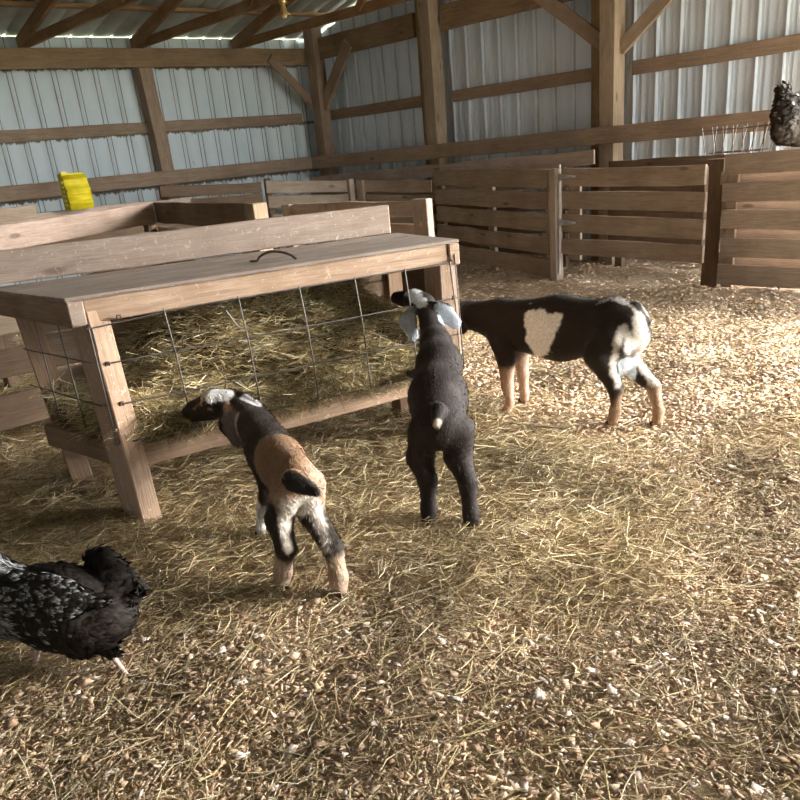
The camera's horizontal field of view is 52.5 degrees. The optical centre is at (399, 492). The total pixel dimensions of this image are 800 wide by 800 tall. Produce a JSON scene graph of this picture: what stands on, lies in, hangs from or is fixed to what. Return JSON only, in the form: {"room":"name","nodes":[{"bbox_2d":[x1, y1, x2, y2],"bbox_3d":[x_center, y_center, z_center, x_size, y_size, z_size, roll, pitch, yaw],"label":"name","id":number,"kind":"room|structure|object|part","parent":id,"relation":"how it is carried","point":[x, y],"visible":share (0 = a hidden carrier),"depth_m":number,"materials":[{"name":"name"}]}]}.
{"room":"farm building","nodes":[
{"label":"farm building","id":0,"kind":"room"},
{"bbox_2d":[0,36,319,286],"bbox_3d":[-5.521,-2.576,7.201,12.345,2.648,0.026,-24,29,-37],"label":"wall","id":1,"kind":"structure","parent":0,"point":[29,98],"depth_m":9.23,"materials":[{"name":"grey metal"}]},
{"bbox_2d":[0,122,148,142],"bbox_3d":[-6.446,-2.534,6.249,9.831,0.120,0.048,-24,29,-37],"label":"board","id":2,"kind":"object","parent":1,"relation":"attached to","point":[23,135],"depth_m":8.66,"materials":[{"name":"brown wood"}]},
{"bbox_2d":[164,113,302,131],"bbox_3d":[-2.005,-4.534,9.932,1.996,0.119,0.047,-24,29,-37],"label":"board","id":3,"kind":"object","parent":1,"relation":"attached to","point":[267,120],"depth_m":9.87,"materials":[{"name":"brown wood"}]},
{"bbox_2d":[0,0,356,39],"bbox_3d":[-3.748,-3.803,4.498,12.465,1.368,5.695,-24,29,-37],"label":"ceiling","id":4,"kind":"structure","parent":0,"point":[116,24],"depth_m":8.65,"materials":[{"name":"grey metal"}]},
{"bbox_2d":[0,254,799,799],"bbox_3d":[-1.483,-0.109,3.718,12.400,0.044,11.650,-24,29,-37],"label":"floor","id":5,"kind":"structure","parent":0,"point":[757,290],"depth_m":2.17,"materials":[{"name":"beige plant"}]},
{"bbox_2d":[0,205,37,221],"bbox_3d":[-3.162,-2.134,6.262,0.708,0.111,0.031,-24,29,-37],"label":"fence","id":6,"kind":"object","parent":5,"relation":"on","point":[21,212],"visible":1,"depth_m":6.38,"materials":[{"name":"brown wood"}]},
{"bbox_2d":[0,315,57,431],"bbox_3d":[-1.715,-0.613,3.985,2.023,0.752,0.069,-23,28,-35],"label":"stall","id":7,"kind":"object","parent":5,"relation":"on","point":[16,410],"visible":0.06,"depth_m":3.91,"materials":[{"name":"brown wood"}]},
{"bbox_2d":[0,203,164,391],"bbox_3d":[-2.371,-1.262,5.343,0.074,1.004,2.547,5,25,24],"label":"stall","id":8,"kind":"object","parent":5,"relation":"on","point":[55,229],"visible":0.33,"depth_m":5.49,"materials":[{"name":"brown wood"}]},
{"bbox_2d":[153,202,250,263],"bbox_3d":[-1.347,-1.699,5.530,0.034,0.538,1.938,-18,26,-27],"label":"stall","id":9,"kind":"object","parent":8,"relation":"attached to","point":[193,214],"visible":0.25,"depth_m":5.43,"materials":[{"name":"brown wood"}]},
{"bbox_2d":[133,68,179,199],"bbox_3d":[-2.709,-3.656,9.437,0.248,2.322,0.153,-24,29,-37],"label":"support post","id":10,"kind":"object","parent":5,"relation":"on","point":[144,77],"visible":0.43,"depth_m":9.13,"materials":[{"name":"brown wood"}]},
{"bbox_2d":[0,205,464,530],"bbox_3d":[-0.876,-0.488,3.226,2.289,1.008,0.795,-13,24,-17],"label":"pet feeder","id":11,"kind":"object","parent":5,"relation":"on","point":[88,305],"visible":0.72,"depth_m":3.15,"materials":[{"name":"brown wood"}]},
{"bbox_3d":[-1.410,-0.379,3.321,0.086,0.818,0.104,-19,26,-21],"label":"leg","id":12,"kind":"part","parent":11,"relation":"part of","materials":[{"name":"brown wood"}]},
{"bbox_3d":[-1.230,-0.190,3.177,0.576,0.092,0.037,14,30,39],"label":"rail","id":13,"kind":"part","parent":11,"relation":"part of","materials":[{"name":"brown wood"}]},
{"bbox_3d":[-1.014,-0.248,2.917,0.154,0.825,0.078,14,31,43],"label":"leg","id":14,"kind":"part","parent":11,"relation":"part of","materials":[{"name":"brown wood"}]},
{"bbox_2d":[22,276,464,452],"bbox_3d":[-0.609,-0.590,3.231,1.716,0.574,0.714,-14,24,-20],"label":"hay","id":15,"kind":"object","parent":11,"relation":"on","point":[152,376],"visible":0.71,"depth_m":3.21,"materials":[{"name":"plant"}]},
{"bbox_3d":[-0.485,-0.908,3.112,0.203,0.040,0.023,3,24,21],"label":"lid handle","id":16,"kind":"part","parent":11,"relation":"part of","materials":[{"name":"metal"}]},
{"bbox_3d":[-0.362,-0.319,3.191,1.286,0.087,0.043,-17,25,-22],"label":"rail","id":17,"kind":"part","parent":11,"relation":"part of","materials":[{"name":"brown wood"}]},
{"bbox_3d":[-0.013,-0.732,3.823,0.087,0.823,0.104,-16,25,-22],"label":"leg","id":18,"kind":"part","parent":11,"relation":"part of","materials":[{"name":"brown wood"}]},
{"bbox_3d":[0.193,-0.595,3.451,0.079,0.815,0.153,-15,24,-21],"label":"leg","id":19,"kind":"part","parent":11,"relation":"part of","materials":[{"name":"brown wood"}]},
{"bbox_2d":[244,202,273,252],"bbox_3d":[-0.760,-1.152,4.709,0.099,1.003,0.098,-24,29,-37],"label":"fence post","id":20,"kind":"object","parent":5,"relation":"on","point":[253,211],"visible":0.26,"depth_m":4.50,"materials":[{"name":"brown wood"}]},
{"bbox_2d":[180,386,349,597],"bbox_3d":[-0.427,-0.034,2.667,0.282,0.503,0.953,-17,25,-26],"label":"goat","id":21,"kind":"object","parent":5,"relation":"on","point":[289,485],"visible":0.98,"depth_m":2.41},
{"bbox_2d":[263,178,355,248],"bbox_3d":[-0.934,-2.959,8.957,1.168,1.053,0.074,-23,28,-35],"label":"fence","id":22,"kind":"object","parent":5,"relation":"on","point":[310,186],"visible":0.45,"depth_m":8.75,"materials":[{"name":"brown wood"}]},
{"bbox_2d":[158,182,262,226],"bbox_3d":[-1.860,-2.870,8.140,1.158,0.489,0.054,-24,29,-37],"label":"fence","id":23,"kind":"object","parent":22,"relation":"attached to","point":[243,188],"visible":0.53,"depth_m":8.11,"materials":[{"name":"brown wood"}]},
{"bbox_2d":[0,197,195,246],"bbox_3d":[-2.787,-2.382,7.266,2.117,0.335,0.035,-24,29,-37],"label":"fence","id":24,"kind":"object","parent":23,"relation":"attached to","point":[138,229],"visible":0.26,"depth_m":7.35,"materials":[{"name":"brown wood"}]},
{"bbox_2d":[57,172,93,210],"bbox_3d":[-2.815,-2.621,7.034,0.230,0.317,0.146,-24,29,-37],"label":"pet feeder","id":25,"kind":"object","parent":24,"relation":"hanging from","point":[76,192],"visible":1,"depth_m":7.00,"materials":[{"name":"yellow plastic"}]},
{"bbox_2d":[303,28,336,175],"bbox_3d":[-0.963,-4.473,10.502,0.160,2.679,0.172,-24,29,-37],"label":"support post","id":26,"kind":"object","parent":5,"relation":"on","point":[322,123],"visible":0.48,"depth_m":10.21,"materials":[{"name":"brown wood"}]},
{"bbox_2d":[0,156,314,201],"bbox_3d":[-5.418,-2.373,7.003,12.121,0.151,0.043,-24,29,-37],"label":"board","id":27,"kind":"object","parent":26,"relation":"attached to","point":[97,184],"visible":0.84,"depth_m":9.23,"materials":[{"name":"brown wood"}]},
{"bbox_2d":[267,54,311,109],"bbox_3d":[-1.331,-5.089,10.078,0.664,0.631,0.042,-24,29,-37],"label":"knee brace","id":28,"kind":"object","parent":26,"relation":"attached to","point":[273,62],"visible":0.89,"depth_m":10.03,"materials":[{"name":"brown wood"}]},
{"bbox_2d":[322,39,351,110],"bbox_3d":[-0.790,-5.107,9.950,0.051,0.735,0.705,-24,29,-37],"label":"knee brace","id":29,"kind":"object","parent":26,"relation":"attached to","point":[344,52],"visible":1,"depth_m":9.90,"materials":[{"name":"brown wood"}]},
{"bbox_2d":[318,13,416,59],"bbox_3d":[-0.439,-5.306,9.469,0.053,0.240,1.760,-24,29,-37],"label":"header beam","id":30,"kind":"structure","parent":26,"relation":"attached to","point":[400,28],"depth_m":9.32,"materials":[{"name":"brown wood"}]},
{"bbox_2d":[281,198,434,247],"bbox_3d":[-0.286,-1.435,5.352,0.063,0.929,1.566,-22,28,-34],"label":"stall","id":31,"kind":"object","parent":5,"relation":"on","point":[421,210],"visible":0.31,"depth_m":4.85,"materials":[{"name":"brown wood"}]},
{"bbox_2d":[356,180,435,237],"bbox_3d":[-0.046,-3.042,9.091,0.982,0.932,0.071,8,27,30],"label":"fence","id":32,"kind":"object","parent":5,"relation":"on","point":[362,186],"visible":0.45,"depth_m":8.99,"materials":[{"name":"brown wood"}]},
{"bbox_2d":[0,254,799,799],"bbox_3d":[-0.962,-0.654,4.837,9.575,0.066,9.897,-24,29,-37],"label":"chips","id":33,"kind":"object","parent":5,"relation":"on","point":[534,697],"visible":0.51,"depth_m":2.04,"materials":[{"name":"beige wood"}]},
{"bbox_2d":[458,293,665,425],"bbox_3d":[0.644,-0.616,3.694,1.122,0.574,0.399,7,26,28],"label":"goat","id":34,"kind":"object","parent":33,"relation":"on","point":[610,334],"visible":0.88,"depth_m":3.50},
{"bbox_2d":[414,0,448,236],"bbox_3d":[0.383,-4.240,9.060,0.320,3.126,0.340,-24,29,-37],"label":"support post","id":35,"kind":"object","parent":5,"relation":"on","point":[427,16],"visible":0.53,"depth_m":8.79,"materials":[{"name":"brown wood"}]},
{"bbox_2d":[311,110,770,168],"bbox_3d":[1.157,-3.523,8.197,0.043,0.153,6.753,-24,29,-37],"label":"board","id":36,"kind":"object","parent":35,"relation":"attached to","point":[686,127],"visible":0.96,"depth_m":7.76,"materials":[{"name":"brown wood"}]},
{"bbox_2d":[310,149,594,266],"bbox_3d":[0.358,-3.139,9.104,0.074,1.055,4.396,-24,29,-36],"label":"rail fence","id":37,"kind":"object","parent":5,"relation":"on","point":[586,157],"visible":0.16,"depth_m":8.41,"materials":[{"name":"brown wood"}]},
{"bbox_2d":[433,169,550,277],"bbox_3d":[0.889,-2.670,7.973,0.088,0.975,1.925,-17,25,-25],"label":"fence","id":38,"kind":"object","parent":5,"relation":"on","point":[490,198],"visible":0.83,"depth_m":7.82,"materials":[{"name":"brown wood"}]},
{"bbox_2d":[548,168,562,280],"bbox_3d":[1.373,-2.345,7.143,0.102,0.947,0.073,-24,29,-37],"label":"fence post","id":39,"kind":"object","parent":5,"relation":"on","point":[552,173],"visible":0.87,"depth_m":7.10,"materials":[{"name":"wood"}]},
{"bbox_2d":[558,164,708,273],"bbox_3d":[1.832,-2.186,6.532,0.077,0.910,1.477,-20,27,-30],"label":"gate","id":40,"kind":"object","parent":39,"relation":"attached to","point":[694,202],"visible":1,"depth_m":6.41,"materials":[{"name":"brown wood"}]},
{"bbox_3d":[1.393,-2.374,7.079,0.030,0.910,0.018,-4,23,4],"label":"hinge rod","id":41,"kind":"part","parent":40,"relation":"part of","materials":[{"name":"grey metal"}]},
{"bbox_2d":[591,0,624,264],"bbox_3d":[1.895,-3.957,7.393,0.318,3.619,0.340,-24,29,-37],"label":"support post","id":42,"kind":"object","parent":5,"relation":"on","point":[608,16],"visible":0.56,"depth_m":7.36,"materials":[{"name":"brown wood"}]},
{"bbox_2d":[440,0,572,30],"bbox_3d":[1.081,-4.799,7.912,0.052,0.239,1.870,-24,29,-37],"label":"header beam","id":43,"kind":"structure","parent":42,"relation":"attached to","point":[459,13],"depth_m":8.19,"materials":[{"name":"brown wood"}]},
{"bbox_2d":[533,0,599,50],"bbox_3d":[1.577,-4.357,7.471,0.042,0.670,0.868,-24,29,-37],"label":"knee brace","id":44,"kind":"object","parent":42,"relation":"attached to","point":[559,10],"visible":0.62,"depth_m":7.44,"materials":[{"name":"brown wood"}]},
{"bbox_2d":[620,0,672,53],"bbox_3d":[2.160,-4.096,6.909,0.042,0.565,0.713,-24,29,-37],"label":"knee brace","id":45,"kind":"object","parent":42,"relation":"attached to","point":[657,7],"visible":1,"depth_m":6.99,"materials":[{"name":"brown wood"}]},
{"bbox_2d":[608,154,725,267],"bbox_3d":[2.636,-2.321,6.767,0.074,0.943,2.114,-23,28,-35],"label":"rail fence","id":46,"kind":"object","parent":5,"relation":"on","point":[684,160],"visible":0.16,"depth_m":7.11,"materials":[{"name":"brown wood"}]},
{"bbox_2d":[700,158,724,287],"bbox_3d":[2.421,-2.064,6.240,0.092,0.938,0.143,-24,29,-37],"label":"fence post","id":47,"kind":"object","parent":5,"relation":"on","point":[716,166],"visible":0.61,"depth_m":6.20,"materials":[{"name":"brown wood"}]},
{"bbox_2d":[716,149,799,288],"bbox_3d":[2.906,-1.879,5.613,0.103,0.965,1.541,-23,29,-36],"label":"fence","id":48,"kind":"object","parent":5,"relation":"on","point":[760,226],"visible":1,"depth_m":5.88,"materials":[{"name":"brown wood"}]},
{"bbox_2d":[701,122,772,155],"bbox_3d":[2.441,-2.545,5.838,0.228,0.193,0.471,-24,29,-37],"label":"wire rack","id":49,"kind":"object","parent":48,"relation":"on","point":[768,124],"visible":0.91,"depth_m":5.80,"materials":[{"name":"grey metal"}]},
{"bbox_2d":[769,80,799,149],"bbox_3d":[2.836,-2.622,5.525,0.631,0.515,0.303,-6,23,-2],"label":"hen","id":50,"kind":"object","parent":48,"relation":"on","point":[784,116],"visible":1,"depth_m":5.49,"materials":[{"name":"black"}]},
{"bbox_3d":[2.697,-2.413,5.574,0.096,0.096,0.073,5,25,24],"label":"leg","id":51,"kind":"part","parent":50,"relation":"part of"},
{"bbox_3d":[-4.469,-2.862,7.978,0.170,2.316,0.162,-24,29,-37],"label":"support post","id":52,"kind":"object","parent":5,"relation":"on","visible":0},
{"bbox_2d":[0,48,306,69],"bbox_3d":[-5.573,-3.482,6.527,12.047,0.190,0.053,-24,29,-37],"label":"header beam","id":53,"kind":"structure","parent":52,"relation":"attached to","point":[10,58],"depth_m":8.79,"materials":[{"name":"brown wood"}]},
{"bbox_2d":[15,0,139,47],"bbox_3d":[0.040,-3.775,3.906,0.090,1.496,11.496,-24,29,-37],"label":"roof truss","id":54,"kind":"object","parent":53,"relation":"on","point":[27,37],"visible":0.94,"depth_m":7.46,"materials":[{"name":"brown wood"}]},
{"bbox_2d":[129,0,278,47],"bbox_3d":[0.935,-4.176,4.647,0.091,1.500,11.498,-24,29,-37],"label":"roof truss","id":55,"kind":"object","parent":53,"relation":"on","point":[143,37],"visible":0.92,"depth_m":8.13,"materials":[{"name":"brown wood"}]},
{"bbox_3d":[-0.845,-3.375,3.168,0.091,1.497,11.494,-24,29,-37],"label":"roof truss","id":56,"kind":"object","parent":53,"relation":"on","visible":0},
{"bbox_2d":[0,1,326,16],"bbox_3d":[-5.163,-3.758,6.105,12.315,0.041,0.088,-24,29,-37],"label":"purlin","id":57,"kind":"object","parent":56,"relation":"on","point":[22,4],"visible":0.59,"depth_m":8.17,"materials":[{"name":"brown wood"}]},
{"bbox_3d":[-3.438,-3.728,4.040,12.311,0.041,0.088,-24,29,-37],"label":"purlin","id":58,"kind":"object","parent":56,"relation":"on","visible":0},
{"bbox_2d":[277,0,291,18],"bbox_3d":[-0.967,-4.294,6.211,0.120,1.161,0.120,-24,29,-37],"label":"hanging lamp","id":59,"kind":"object","parent":58,"relation":"hanging from","point":[284,13],"visible":1,"depth_m":6.39,"materials":[{"name":"gold metal"}]},
{"bbox_2d":[279,0,286,4],"bbox_3d":[-0.925,-3.871,6.390,0.060,0.050,0.060,-24,29,-37],"label":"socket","id":60,"kind":"object","parent":59,"relation":"attached to","point":[282,2],"depth_m":6.37,"materials":[{"name":"gold metal"}]},
{"bbox_3d":[-0.920,-3.813,6.415,0.120,0.076,0.120,-24,29,-37],"label":"lamp shade","id":61,"kind":"part","parent":59,"relation":"part of","materials":[{"name":"gold metal"}]},
{"bbox_2d":[321,0,799,258],"bbox_3d":[1.286,-4.400,8.223,0.042,3.959,7.010,-24,29,-37],"label":"wall","id":62,"kind":"structure","parent":0,"point":[532,43],"depth_m":8.04,"materials":[{"name":"grey metal"}]},
{"bbox_2d":[330,96,421,119],"bbox_3d":[-0.325,-4.702,9.933,0.048,0.119,1.985,-24,29,-37],"label":"board","id":63,"kind":"object","parent":62,"relation":"attached to","point":[413,102],"depth_m":9.85,"materials":[{"name":"brown wood"}]},
{"bbox_2d":[452,68,590,101],"bbox_3d":[1.251,-4.175,8.319,0.048,0.118,1.930,-24,29,-37],"label":"board","id":64,"kind":"object","parent":62,"relation":"attached to","point":[583,75],"depth_m":8.27,"materials":[{"name":"brown wood"}]},
{"bbox_2d":[632,34,799,74],"bbox_3d":[2.881,-3.632,6.649,0.047,0.119,2.206,-24,29,-37],"label":"board","id":65,"kind":"object","parent":62,"relation":"attached to","point":[789,43],"depth_m":6.82,"materials":[{"name":"brown wood"}]},
{"bbox_3d":[0.233,-2.443,0.436,12.465,1.440,6.000,-24,29,-37],"label":"ceiling","id":66,"kind":"structure","parent":0,"visible":0},
{"bbox_2d":[230,0,410,47],"bbox_3d":[1.874,-4.599,5.425,0.090,1.501,11.504,-24,29,-37],"label":"roof truss","id":67,"kind":"object","parent":66,"relation":"attached to","point":[245,38],"visible":0.91,"depth_m":8.84,"materials":[{"name":"brown wood"}]},
{"label":"ground","id":68,"kind":"structure","parent":0,"visible":0},
{"bbox_2d":[0,300,799,799],"bbox_3d":[-0.411,-0.041,3.232,8.248,0.226,6.759,-24,29,-37],"label":"straw","id":69,"kind":"object","parent":68,"relation":"on","point":[61,512],"visible":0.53,"depth_m":2.54,"materials":[{"name":"plant"}]},
{"bbox_2d":[0,543,149,680],"bbox_3d":[-0.907,0.264,2.086,0.508,0.498,0.209,-5,23,3],"label":"hen","id":70,"kind":"object","parent":69,"relation":"on","point":[74,611],"visible":0.97,"depth_m":2.04,"materials":[{"name":"black"}]},
{"bbox_3d":[-1.000,0.438,2.188,0.101,0.116,0.059,-12,24,-14],"label":"leg","id":71,"kind":"part","parent":70,"relation":"part of","materials":[{"name":"beige"}]},
{"bbox_3d":[-0.733,0.440,2.107,0.073,0.090,0.062,-15,24,-20],"label":"leg","id":72,"kind":"part","parent":70,"relation":"part of","materials":[{"name":"white"}]},
{"bbox_2d":[391,288,480,531],"bbox_3d":[0.130,-0.357,3.037,0.264,0.701,1.022,-5,23,1],"label":"goat","id":73,"kind":"object","parent":69,"relation":"on","point":[438,397],"visible":0.96,"depth_m":2.72}
]}

